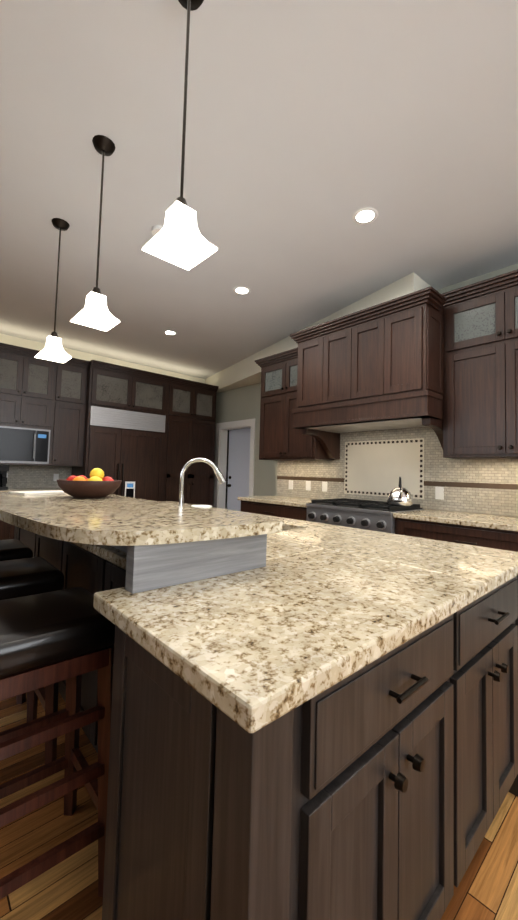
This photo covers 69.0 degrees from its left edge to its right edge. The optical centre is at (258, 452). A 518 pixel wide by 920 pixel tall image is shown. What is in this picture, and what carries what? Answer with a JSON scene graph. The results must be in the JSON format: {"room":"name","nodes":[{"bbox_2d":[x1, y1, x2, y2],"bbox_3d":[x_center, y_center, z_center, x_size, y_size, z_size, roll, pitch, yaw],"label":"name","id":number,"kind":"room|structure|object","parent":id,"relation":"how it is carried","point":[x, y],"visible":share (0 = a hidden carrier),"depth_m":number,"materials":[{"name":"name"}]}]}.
{"room":"kitchen","nodes":[
{"label":"kitchen","id":0,"kind":"room"},
{"bbox_2d":[0,334,204,383],"bbox_3d":[-2.832,-0.066,6.066,5.140,3.080,0.150,4,-4,-42],"label":"wall","id":1,"kind":"structure","parent":0,"point":[21,342],"depth_m":6.10,"materials":[{"name":"beige paint"}]},
{"bbox_2d":[0,347,55,466],"bbox_3d":[-3.311,-0.574,5.155,0.771,1.474,0.561,4,-4,-42],"label":"upper cabinet","id":2,"kind":"object","parent":1,"relation":"attached to","point":[27,382],"depth_m":5.00,"materials":[{"name":"brown wood"}]},
{"bbox_2d":[52,361,87,466],"bbox_3d":[-2.869,-0.541,5.559,0.429,1.474,0.561,4,-4,-42],"label":"upper cabinet","id":3,"kind":"object","parent":1,"relation":"attached to","point":[71,378],"depth_m":5.38,"materials":[{"name":"brown wood"}]},
{"bbox_2d":[213,383,274,506],"bbox_3d":[-0.075,0.036,6.633,0.300,3.080,2.730,4,-4,-42],"label":"wall","id":4,"kind":"structure","parent":0,"point":[240,403],"depth_m":6.54,"materials":[{"name":"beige paint"}]},
{"bbox_2d":[214,418,255,510],"bbox_3d":[-0.377,0.506,6.865,0.260,2.150,1.100,4,-4,-42],"label":"door","id":5,"kind":"structure","parent":4,"relation":"attached to","point":[234,456],"depth_m":7.07,"materials":[{"name":"white wood"}]},
{"bbox_2d":[0,687,517,919],"bbox_3d":[-1.184,1.349,2.214,12.900,0.060,15.200,4,-4,-42],"label":"floor","id":6,"kind":"structure","parent":0,"point":[485,889],"depth_m":1.20,"materials":[{"name":"brown wood"}]},
{"bbox_2d":[0,491,14,539],"bbox_3d":[-3.425,0.961,4.934,0.474,0.880,0.670,4,-4,-42],"label":"base cabinet","id":7,"kind":"object","parent":6,"relation":"on","point":[7,530],"depth_m":4.73,"materials":[{"name":"brown wood"}]},
{"bbox_2d":[0,539,32,703],"bbox_3d":[-1.499,0.710,1.984,0.465,1.177,0.382,4,-4,-42],"label":"bar stool","id":8,"kind":"object","parent":6,"relation":"on","point":[11,549],"visible":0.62,"depth_m":1.98,"materials":[{"name":"brown wood"}]},
{"bbox_2d":[14,526,29,547],"bbox_3d":[-1.129,0.921,3.014,1.316,0.880,0.749,4,-4,-42],"label":"base cabinet","id":9,"kind":"object","parent":6,"relation":"on","point":[20,534],"depth_m":2.67,"materials":[{"name":"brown wood"}]},
{"bbox_2d":[0,557,64,764],"bbox_3d":[-1.107,0.698,1.557,0.465,1.177,0.382,4,-4,-42],"label":"bar stool","id":10,"kind":"object","parent":6,"relation":"on","point":[27,576],"visible":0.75,"depth_m":1.54,"materials":[{"name":"black leather"}]},
{"bbox_2d":[30,532,53,565],"bbox_3d":[-0.733,0.909,2.581,1.316,0.880,0.724,4,-4,-42],"label":"base cabinet","id":11,"kind":"object","parent":6,"relation":"on","point":[41,546],"depth_m":2.25,"materials":[{"name":"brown wood"}]},
{"bbox_2d":[0,587,114,899],"bbox_3d":[-0.703,0.685,1.114,0.465,1.177,0.382,4,-4,-42],"label":"bar stool","id":12,"kind":"object","parent":6,"relation":"on","point":[52,637],"visible":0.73,"depth_m":1.07,"materials":[{"name":"brown wood"}]},
{"bbox_2d":[54,539,93,733],"bbox_3d":[-0.345,0.897,2.156,1.316,0.880,0.723,4,-4,-42],"label":"base cabinet","id":13,"kind":"object","parent":6,"relation":"on","point":[76,563],"depth_m":1.80,"materials":[{"name":"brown wood"}]},
{"bbox_2d":[68,363,171,501],"bbox_3d":[-2.226,0.127,6.047,1.250,2.724,0.680,4,-4,-42],"label":"tall cabinet","id":14,"kind":"object","parent":6,"relation":"on","point":[142,434],"depth_m":5.82,"materials":[{"name":"brown wood"}]},
{"bbox_2d":[0,487,62,490],"bbox_3d":[-3.143,0.522,5.200,1.200,0.040,0.676,4,-4,-42],"label":"countertop","id":15,"kind":"structure","parent":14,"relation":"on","point":[9,488],"depth_m":5.24,"materials":[{"name":"beige stone"}]},
{"bbox_2d":[0,465,8,489],"bbox_3d":[-3.448,0.319,4.943,0.241,0.320,0.260,4,-4,-42],"label":"coffee maker","id":16,"kind":"object","parent":15,"relation":"on","point":[4,469],"visible":1,"depth_m":4.92,"materials":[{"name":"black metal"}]},
{"bbox_2d":[86,529,283,752],"bbox_3d":[0.025,0.885,1.752,1.316,0.880,0.669,4,-4,-42],"label":"base cabinet","id":17,"kind":"object","parent":6,"relation":"on","point":[107,575],"depth_m":1.53,"materials":[{"name":"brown wood"}]},
{"bbox_2d":[164,379,216,506],"bbox_3d":[-1.401,0.189,6.810,1.000,2.724,0.666,4,-4,-42],"label":"tall cabinet","id":18,"kind":"object","parent":6,"relation":"on","point":[191,408],"depth_m":6.58,"materials":[{"name":"brown wood"}]},
{"bbox_2d":[241,500,306,520],"bbox_3d":[0.395,1.038,4.484,0.680,0.880,1.194,4,-4,-42],"label":"base cabinet","id":19,"kind":"object","parent":6,"relation":"on","point":[292,512],"depth_m":4.25,"materials":[{"name":"brown wood"}]},
{"bbox_2d":[238,496,517,531],"bbox_3d":[1.111,0.557,3.735,0.708,0.040,3.325,4,-4,-42],"label":"countertop","id":20,"kind":"structure","parent":19,"relation":"on","point":[501,522],"depth_m":3.08,"materials":[{"name":"stone"}]},
{"bbox_2d":[306,498,424,533],"bbox_3d":[1.017,0.619,3.719,0.683,0.260,0.934,4,-4,-42],"label":"range cooktop","id":21,"kind":"object","parent":20,"relation":"in","point":[366,514],"visible":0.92,"depth_m":3.49,"materials":[{"name":"silver metal"}]},
{"bbox_2d":[387,477,412,505],"bbox_3d":[1.278,0.348,3.436,0.255,0.262,0.224,4,-4,-42],"label":"kettle","id":22,"kind":"object","parent":21,"relation":"on","point":[399,496],"visible":1,"depth_m":3.36,"materials":[{"name":"silver metal"}]},
{"bbox_2d":[102,602,473,919],"bbox_3d":[0.106,0.848,1.002,0.821,0.880,0.549,4,-4,-42],"label":"base cabinet","id":23,"kind":"object","parent":6,"relation":"on","point":[380,788],"depth_m":0.74,"materials":[{"name":"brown wood"}]},
{"bbox_2d":[71,501,517,732],"bbox_3d":[-0.448,0.433,2.157,1.590,0.040,3.035,4,-4,-42],"label":"countertop","id":24,"kind":"structure","parent":23,"relation":"on","point":[310,610],"depth_m":0.87,"materials":[{"name":"stone"}]},
{"bbox_2d":[109,534,266,593],"bbox_3d":[-0.733,0.324,1.743,0.460,0.119,1.745,4,-4,-42],"label":"countertop riser","id":25,"kind":"structure","parent":24,"relation":"on","point":[150,567],"depth_m":1.05,"materials":[{"name":"grey wood"}]},
{"bbox_2d":[0,492,282,545],"bbox_3d":[-0.811,0.242,1.705,0.675,0.035,1.902,4,-4,-42],"label":"bar","id":26,"kind":"object","parent":25,"relation":"on","point":[114,520],"visible":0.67,"depth_m":1.17,"materials":[{"name":"stone"}]},
{"bbox_2d":[9,490,65,495],"bbox_3d":[-1.251,0.232,2.184,0.200,0.012,0.280,-1,-4,36],"label":"open book","id":27,"kind":"object","parent":26,"relation":"on","point":[50,492],"visible":0.79,"depth_m":2.12,"materials":[{"name":"white paper"}]},
{"bbox_2d":[57,479,121,497],"bbox_3d":[-0.903,0.192,2.015,0.320,0.092,0.320,4,-4,-42],"label":"fruit bowl","id":28,"kind":"object","parent":26,"relation":"on","point":[87,489],"visible":0.96,"depth_m":1.90,"materials":[{"name":"brown wood"}]},
{"bbox_2d":[66,468,113,480],"bbox_3d":[-0.904,0.150,2.018,0.228,0.140,0.233,4,-4,-42],"label":"fruit","id":29,"kind":"object","parent":28,"relation":"in","point":[96,474],"visible":0.38,"depth_m":2.00,"materials":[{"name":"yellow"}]},
{"bbox_2d":[192,505,211,508],"bbox_3d":[-0.465,0.445,3.059,0.170,0.030,0.170,4,-4,-42],"label":"soap dish","id":30,"kind":"object","parent":24,"relation":"on","point":[204,506],"visible":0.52,"depth_m":3.02,"materials":[{"name":"white ceramic"}]},
{"bbox_2d":[179,458,225,505],"bbox_3d":[-0.361,0.227,2.308,0.244,0.393,0.240,4,-4,-42],"label":"faucet","id":31,"kind":"object","parent":24,"relation":"on","point":[220,476],"visible":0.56,"depth_m":2.29,"materials":[{"name":"silver metal"}]},
{"bbox_2d":[395,518,517,551],"bbox_3d":[1.771,0.996,2.983,0.676,0.880,1.293,4,-4,-42],"label":"base cabinet","id":32,"kind":"object","parent":6,"relation":"on","point":[489,538],"depth_m":2.81,"materials":[{"name":"brown wood"}]},
{"bbox_2d":[474,576,517,854],"bbox_3d":[0.596,0.886,1.477,0.843,0.880,0.591,4,-4,-42],"label":"base cabinet","id":33,"kind":"object","parent":6,"relation":"on","point":[496,612],"depth_m":1.25,"materials":[{"name":"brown wood"}]},
{"bbox_2d":[0,0,517,378],"bbox_3d":[1.973,-1.691,2.848,7.720,0.080,11.750,4,-4,-42],"label":"ceiling","id":34,"kind":"structure","parent":0,"point":[313,127],"depth_m":2.23,"materials":[{"name":"paint"}]},
{"bbox_2d":[35,218,71,362],"bbox_3d":[-1.519,-1.224,2.834,0.201,1.034,0.201,4,-4,-42],"label":"pendant light","id":35,"kind":"object","parent":34,"relation":"hanging from","point":[53,350],"visible":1,"depth_m":2.82,"materials":[{"name":"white glass"}]},
{"bbox_2d":[70,135,119,330],"bbox_3d":[-0.899,-1.245,2.127,0.201,1.034,0.201,4,-4,-42],"label":"pendant light","id":36,"kind":"object","parent":34,"relation":"hanging from","point":[95,313],"visible":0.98,"depth_m":2.12,"materials":[{"name":"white glass"}]},
{"bbox_2d":[151,225,162,235],"bbox_3d":[-0.768,-1.704,2.911,0.118,0.030,0.118,1,-3,15],"label":"recessed light","id":37,"kind":"object","parent":34,"relation":"in","point":[156,228],"depth_m":2.86,"materials":[{"name":"white"}]},
{"bbox_2d":[164,330,176,334],"bbox_3d":[-1.194,-1.614,5.080,0.178,0.006,0.178,-1,-4,39],"label":"recessed light","id":38,"kind":"object","parent":34,"relation":"in","point":[169,332],"depth_m":5.07,"materials":[{"name":"white"}]},
{"bbox_2d":[142,0,217,269],"bbox_3d":[-0.280,-1.266,1.420,0.201,1.034,0.201,4,-4,-42],"label":"pendant light","id":39,"kind":"object","parent":34,"relation":"hanging from","point":[179,239],"visible":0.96,"depth_m":1.42,"materials":[{"name":"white glass"}]},
{"bbox_2d":[233,286,250,294],"bbox_3d":[-0.174,-1.652,3.846,0.178,0.006,0.178,-1,-4,39],"label":"recessed light","id":40,"kind":"object","parent":34,"relation":"in","point":[240,289],"depth_m":3.84,"materials":[{"name":"white"}]},
{"bbox_2d":[352,207,377,224],"bbox_3d":[0.759,-1.687,2.693,0.178,0.006,0.178,1,-3,3],"label":"recessed light","id":41,"kind":"object","parent":34,"relation":"in","point":[364,216],"depth_m":2.68,"materials":[{"name":"white"}]},
{"bbox_2d":[205,272,429,392],"bbox_3d":[0.162,-1.393,5.507,1.019,0.329,4.769,4,-4,-42],"label":"wall","id":42,"kind":"structure","parent":0,"point":[244,372],"depth_m":5.15,"materials":[{"name":"beige paint"}]},
{"bbox_2d":[274,263,517,516],"bbox_3d":[3.181,-0.112,2.154,0.140,3.080,8.560,4,-4,-42],"label":"wall","id":43,"kind":"structure","parent":0,"point":[513,267],"depth_m":3.49,"materials":[{"name":"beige paint"}]},
{"bbox_2d":[255,347,333,460],"bbox_3d":[0.421,-0.568,4.770,0.432,1.326,1.006,4,-4,-42],"label":"upper cabinet","id":44,"kind":"object","parent":43,"relation":"attached to","point":[281,439],"visible":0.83,"depth_m":4.68,"materials":[{"name":"brown wood"}]},
{"bbox_2d":[290,286,446,458],"bbox_3d":[1.112,-0.619,3.772,0.762,1.332,1.528,4,-4,-42],"label":"range hood enclosure","id":45,"kind":"object","parent":43,"relation":"attached to","point":[378,367],"visible":0.98,"depth_m":3.40,"materials":[{"name":"brown wood"}]},
{"bbox_2d":[277,427,517,516],"bbox_3d":[1.380,0.136,3.990,0.018,0.839,3.330,4,-4,-42],"label":"tile backsplash","id":46,"kind":"structure","parent":43,"relation":"attached to","point":[372,465],"depth_m":3.84,"materials":[{"name":"white tile"}]},
{"bbox_2d":[441,269,517,458],"bbox_3d":[2.046,-0.663,2.997,0.432,1.416,1.006,4,-4,-42],"label":"upper cabinet","id":47,"kind":"object","parent":43,"relation":"attached to","point":[480,369],"visible":0.96,"depth_m":3.04,"materials":[{"name":"brown wood"}]}
]}

